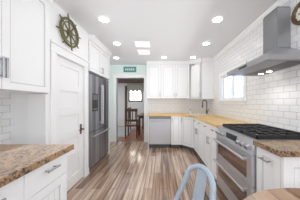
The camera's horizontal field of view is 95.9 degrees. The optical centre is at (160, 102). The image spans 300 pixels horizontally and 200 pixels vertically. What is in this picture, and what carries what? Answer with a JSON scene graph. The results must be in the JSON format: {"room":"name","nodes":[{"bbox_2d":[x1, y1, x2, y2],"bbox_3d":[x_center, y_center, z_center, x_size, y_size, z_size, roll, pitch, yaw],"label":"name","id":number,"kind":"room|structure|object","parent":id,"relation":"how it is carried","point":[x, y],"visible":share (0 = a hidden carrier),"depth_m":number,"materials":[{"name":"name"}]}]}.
{"room":"kitchen","nodes":[
{"label":"kitchen","id":0,"kind":"room"},
{"bbox_2d":[0,93,10,143],"bbox_3d":[-1.760,0.010,-0.335,0.120,2.460,3.730,0,0,0],"label":"wall","id":1,"kind":"structure","parent":0,"point":[5,113],"depth_m":1.48,"materials":[{"name":"tile"}]},
{"bbox_2d":[0,0,51,92],"bbox_3d":[-1.476,-0.664,1.033,0.442,1.108,0.986,0,0,0],"label":"upper cabinet","id":2,"kind":"object","parent":1,"relation":"attached to","point":[24,46],"depth_m":1.26,"materials":[{"name":"white paint"}]},
{"bbox_2d":[11,1,88,176],"bbox_3d":[-1.665,0.010,1.958,0.770,2.460,0.855,0,0,0],"label":"wall","id":3,"kind":"structure","parent":0,"point":[19,118],"depth_m":1.59,"materials":[{"name":"white paint"}]},
{"bbox_2d":[28,39,89,176],"bbox_3d":[-1.363,0.258,1.930,0.245,1.965,0.860,0,0,0],"label":"door frame","id":4,"kind":"structure","parent":3,"relation":"attached to","point":[37,118],"depth_m":1.57,"materials":[{"name":"white wood"}]},
{"bbox_2d":[56,13,80,50],"bbox_3d":[-1.254,-0.960,1.855,0.041,0.494,0.494,0,0,0],"label":"wheel","id":5,"kind":"object","parent":3,"relation":"attached to","point":[69,32],"visible":0.94,"depth_m":1.82,"materials":[{"name":"wood"}]},
{"bbox_2d":[57,56,83,190],"bbox_3d":[-1.288,0.317,1.945,0.094,1.826,0.602,0,0,0],"label":"pantry door","id":6,"kind":"structure","parent":3,"relation":"in","point":[70,128],"depth_m":1.96,"materials":[{"name":"white wood"}]},
{"bbox_2d":[118,83,143,125],"bbox_3d":[-1.050,0.010,7.250,4.100,2.460,0.100,0,0,0],"label":"wall","id":7,"kind":"structure","parent":0,"point":[139,106],"depth_m":7.19,"materials":[{"name":"white paint"}]},
{"bbox_2d":[125,86,126,123],"bbox_3d":[-1.860,0.165,7.185,0.120,2.150,0.030,0,0,0],"label":"door frame","id":8,"kind":"structure","parent":7,"relation":"attached to","point":[126,99],"depth_m":7.17,"materials":[{"name":"brown wood"}]},
{"bbox_2d":[127,84,142,101],"bbox_3d":[-1.360,-0.535,7.180,0.840,0.930,0.140,0,0,0],"label":"dining window","id":9,"kind":"structure","parent":7,"relation":"in","point":[135,87],"depth_m":7.11,"materials":[{"name":"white wood"}]},
{"bbox_2d":[67,126,227,199],"bbox_3d":[-0.725,1.270,2.500,4.550,0.060,9.400,0,0,0],"label":"floor","id":10,"kind":"structure","parent":0,"point":[131,170],"depth_m":2.31,"materials":[{"name":"brown wood"}]},
{"bbox_2d":[0,167,39,199],"bbox_3d":[-1.203,0.800,0.540,0.987,0.880,0.440,0,0,0],"label":"base cabinet","id":11,"kind":"object","parent":10,"relation":"on","point":[27,187],"depth_m":0.70,"materials":[{"name":"white paint"}]},
{"bbox_2d":[40,153,66,199],"bbox_3d":[-1.203,0.800,0.830,0.987,0.880,0.380,0,0,0],"label":"base cabinet","id":12,"kind":"object","parent":10,"relation":"on","point":[47,181],"depth_m":0.90,"materials":[{"name":"white paint"}]},
{"bbox_2d":[0,144,73,187],"bbox_3d":[-1.186,0.339,0.395,1.022,0.040,1.310,0,0,0],"label":"countertop","id":13,"kind":"structure","parent":12,"relation":"on","point":[17,161],"depth_m":0.81,"materials":[{"name":"brown stone"}]},
{"bbox_2d":[89,73,109,170],"bbox_3d":[-1.624,0.352,2.845,0.812,1.775,0.890,0,0,0],"label":"refrigerator","id":14,"kind":"object","parent":10,"relation":"on","point":[98,119],"visible":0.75,"depth_m":2.72,"materials":[{"name":"silver metal"}]},
{"bbox_2d":[89,34,111,153],"bbox_3d":[-1.623,0.011,2.854,0.847,2.459,0.932,0,0,0],"label":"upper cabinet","id":15,"kind":"object","parent":10,"relation":"on","point":[100,53],"visible":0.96,"depth_m":2.81,"materials":[{"name":"white paint"}]},
{"bbox_2d":[118,127,134,136],"bbox_3d":[-2.000,1.234,5.925,1.400,0.012,1.950,0,0,0],"label":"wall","id":16,"kind":"structure","parent":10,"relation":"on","point":[121,131],"depth_m":5.82,"materials":[{"name":"white paint"}]},
{"bbox_2d":[125,109,138,137],"bbox_3d":[-1.050,0.720,4.950,0.440,1.040,0.440,0,0,0],"label":"dining chair","id":17,"kind":"object","parent":10,"relation":"on","point":[136,124],"visible":1,"depth_m":4.74,"materials":[{"name":"brown wood"}]},
{"bbox_2d":[128,107,135,128],"bbox_3d":[-1.220,0.720,6.100,0.440,1.040,0.440,0,0,0],"label":"dining chair","id":18,"kind":"object","parent":10,"relation":"on","point":[130,117],"visible":0.44,"depth_m":5.88,"materials":[{"name":"brown wood"}]},
{"bbox_2d":[138,113,143,134],"bbox_3d":[-0.450,0.860,5.900,1.000,0.760,1.300,0,0,0],"label":"dining table","id":19,"kind":"object","parent":10,"relation":"on","point":[140,115],"visible":0.38,"depth_m":5.31,"materials":[{"name":"brown wood"}]},
{"bbox_2d":[149,116,170,146],"bbox_3d":[-0.030,0.802,3.961,0.600,0.875,0.673,0,0,0],"label":"dishwasher","id":20,"kind":"object","parent":10,"relation":"on","point":[159,131],"visible":0.96,"depth_m":3.68,"materials":[{"name":"silver metal"}]},
{"bbox_2d":[170,116,179,147],"bbox_3d":[0.441,0.800,3.967,0.332,0.880,0.659,0,0,0],"label":"base cabinet","id":21,"kind":"object","parent":10,"relation":"on","point":[175,120],"depth_m":3.69,"materials":[{"name":"white paint"}]},
{"bbox_2d":[180,116,194,150],"bbox_3d":[0.968,0.800,3.853,0.958,0.880,0.886,0,0,0],"label":"base cabinet","id":22,"kind":"object","parent":10,"relation":"on","point":[182,131],"depth_m":3.56,"materials":[{"name":"white paint"}]},
{"bbox_2d":[147,113,253,127],"bbox_3d":[0.538,0.339,3.112,1.817,0.040,2.369,0,0,0],"label":"countertop","id":23,"kind":"structure","parent":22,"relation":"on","point":[215,121],"depth_m":2.78,"materials":[{"name":"beige wood"}]},
{"bbox_2d":[187,113,210,115],"bbox_3d":[1.030,0.410,3.720,0.532,0.220,0.412,0,0,45],"label":"sink basin","id":24,"kind":"object","parent":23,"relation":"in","point":[201,114],"visible":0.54,"depth_m":3.66,"materials":[{"name":"white ceramic"}]},
{"bbox_2d":[173,164,215,199],"bbox_3d":[0.015,0.804,0.660,0.566,0.878,0.466,0,0,-30],"label":"metal chair","id":25,"kind":"object","parent":10,"relation":"on","point":[203,172],"visible":1,"depth_m":0.78,"materials":[{"name":"blue metal"}]},
{"bbox_2d":[193,118,201,157],"bbox_3d":[1.133,0.800,3.003,0.627,0.880,0.810,0,0,0],"label":"base cabinet","id":26,"kind":"object","parent":10,"relation":"on","point":[197,123],"depth_m":3.04,"materials":[{"name":"white paint"}]},
{"bbox_2d":[201,122,217,179],"bbox_3d":[1.133,0.800,2.324,0.627,0.880,0.792,0,0,0],"label":"base cabinet","id":27,"kind":"object","parent":10,"relation":"on","point":[205,142],"depth_m":2.28,"materials":[{"name":"white paint"}]},
{"bbox_2d":[213,124,299,199],"bbox_3d":[1.081,0.764,1.545,0.717,0.952,0.754,0,0,0],"label":"range","id":28,"kind":"object","parent":10,"relation":"on","point":[235,160],"visible":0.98,"depth_m":1.42,"materials":[{"name":"silver metal"}]},
{"bbox_2d":[243,188,299,199],"bbox_3d":[0.740,0.865,0.180,1.200,0.750,1.200,0,0,0],"label":"round table","id":29,"kind":"object","parent":10,"relation":"on","point":[283,194],"visible":1,"depth_m":0.72,"materials":[{"name":"brown wood"}]},
{"bbox_2d":[256,146,299,192],"bbox_3d":[1.115,0.800,1.034,0.665,0.880,0.257,0,0,0],"label":"base cabinet","id":30,"kind":"object","parent":10,"relation":"on","point":[273,171],"visible":0.73,"depth_m":0.97,"materials":[{"name":"white paint"}]},
{"bbox_2d":[253,140,299,156],"bbox_3d":[1.119,0.339,1.026,0.657,0.040,0.272,0,0,0],"label":"countertop","id":31,"kind":"structure","parent":30,"relation":"on","point":[285,148],"depth_m":0.99,"materials":[{"name":"brown stone"}]},
{"bbox_2d":[110,65,206,141],"bbox_3d":[-0.349,0.010,4.360,3.601,2.460,0.120,0,0,0],"label":"wall","id":32,"kind":"structure","parent":0,"point":[171,105],"depth_m":4.30,"materials":[{"name":"white paint"}]},
{"bbox_2d":[123,67,135,71],"bbox_3d":[-0.990,-1.065,4.288,0.400,0.170,0.022,0,0,0],"label":"sign plaque","id":33,"kind":"object","parent":32,"relation":"attached to","point":[129,69],"visible":0.98,"depth_m":4.28,"materials":[{"name":"teal"}]},
{"bbox_2d":[113,74,146,141],"bbox_3d":[-0.980,0.158,4.355,1.110,2.165,0.170,0,0,0],"label":"door frame","id":34,"kind":"structure","parent":32,"relation":"attached to","point":[116,77],"depth_m":4.28,"materials":[{"name":"white wood"}]},
{"bbox_2d":[146,58,213,98],"bbox_3d":[0.508,-0.667,3.965,1.877,1.104,0.665,0,0,0],"label":"upper cabinet","id":35,"kind":"object","parent":32,"relation":"attached to","point":[192,79],"visible":1,"depth_m":3.97,"materials":[{"name":"white paint"}]},
{"bbox_2d":[53,0,277,64],"bbox_3d":[-0.300,-1.250,1.100,3.700,0.060,6.600,0,0,0],"label":"ceiling","id":36,"kind":"structure","parent":0,"point":[177,30],"depth_m":2.10,"materials":[{"name":"white paint"}]},
{"bbox_2d":[97,15,109,22],"bbox_3d":[-0.830,-1.216,1.960,0.174,0.021,0.174,0,0,0],"label":"recessed light","id":37,"kind":"object","parent":36,"relation":"in","point":[103,19],"visible":1,"depth_m":1.95,"materials":[{"name":"white"}]},
{"bbox_2d":[134,41,150,54],"bbox_3d":[-0.390,-1.214,3.020,0.330,0.011,0.720,0,0,0],"label":"skylight","id":38,"kind":"object","parent":36,"relation":"attached to","point":[142,44],"visible":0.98,"depth_m":2.85,"materials":[{"name":"white glass"}]},
{"bbox_2d":[211,15,223,22],"bbox_3d":[0.820,-1.216,1.960,0.174,0.021,0.174,0,0,0],"label":"recessed light","id":39,"kind":"object","parent":36,"relation":"in","point":[218,19],"visible":1,"depth_m":1.95,"materials":[{"name":"white"}]},
{"bbox_2d":[207,0,299,130],"bbox_3d":[1.510,0.010,1.100,0.120,2.460,6.600,0,0,0],"label":"wall","id":40,"kind":"structure","parent":0,"point":[273,98],"depth_m":1.93,"materials":[{"name":"tile"}]},
{"bbox_2d":[218,61,246,104],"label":"window","id":41,"kind":"structure","parent":40,"relation":"in","point":[233,99],"depth_m":2.79,"materials":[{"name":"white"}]},
{"bbox_2d":[213,0,290,60],"bbox_3d":[1.420,-1.183,0.740,0.060,0.075,5.880,0,0,0],"label":"crown molding","id":42,"kind":"structure","parent":40,"relation":"attached to","point":[257,22],"depth_m":2.12,"materials":[{"name":"white wood"}]},
{"bbox_2d":[227,6,299,75],"bbox_3d":[1.210,-0.738,1.615,0.475,0.694,0.760,0,0,0],"label":"range hood","id":43,"kind":"object","parent":40,"relation":"attached to","point":[279,53],"visible":1,"depth_m":1.51,"materials":[{"name":"silver metal"}]},
{"bbox_2d":[291,2,299,24],"bbox_3d":[1.421,-0.910,1.335,0.054,0.250,0.250,0,0,0],"label":"wall clock","id":44,"kind":"object","parent":40,"relation":"attached to","point":[295,17],"visible":1,"depth_m":1.40,"materials":[{"name":"brown wood"}]},
{"bbox_3d":[-1.050,-1.250,5.810,3.900,0.060,2.780,0,0,0],"label":"ceiling","id":45,"kind":"structure","parent":0,"visible":0},
{"bbox_2d":[118,79,143,82],"bbox_3d":[-1.050,-1.140,5.820,3.900,0.160,2.760,0,0,0],"label":"beam","id":46,"kind":"structure","parent":45,"relation":"attached to","point":[130,80],"depth_m":6.60,"materials":[{"name":"brown wood"}]},
{"label":"outside","id":47,"kind":"structure","parent":0,"visible":0},
{"bbox_2d":[130,90,140,99],"bbox_3d":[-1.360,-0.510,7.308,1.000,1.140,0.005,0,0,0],"label":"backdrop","id":48,"kind":"structure","parent":47,"point":[132,96],"depth_m":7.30,"materials":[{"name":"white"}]}
]}

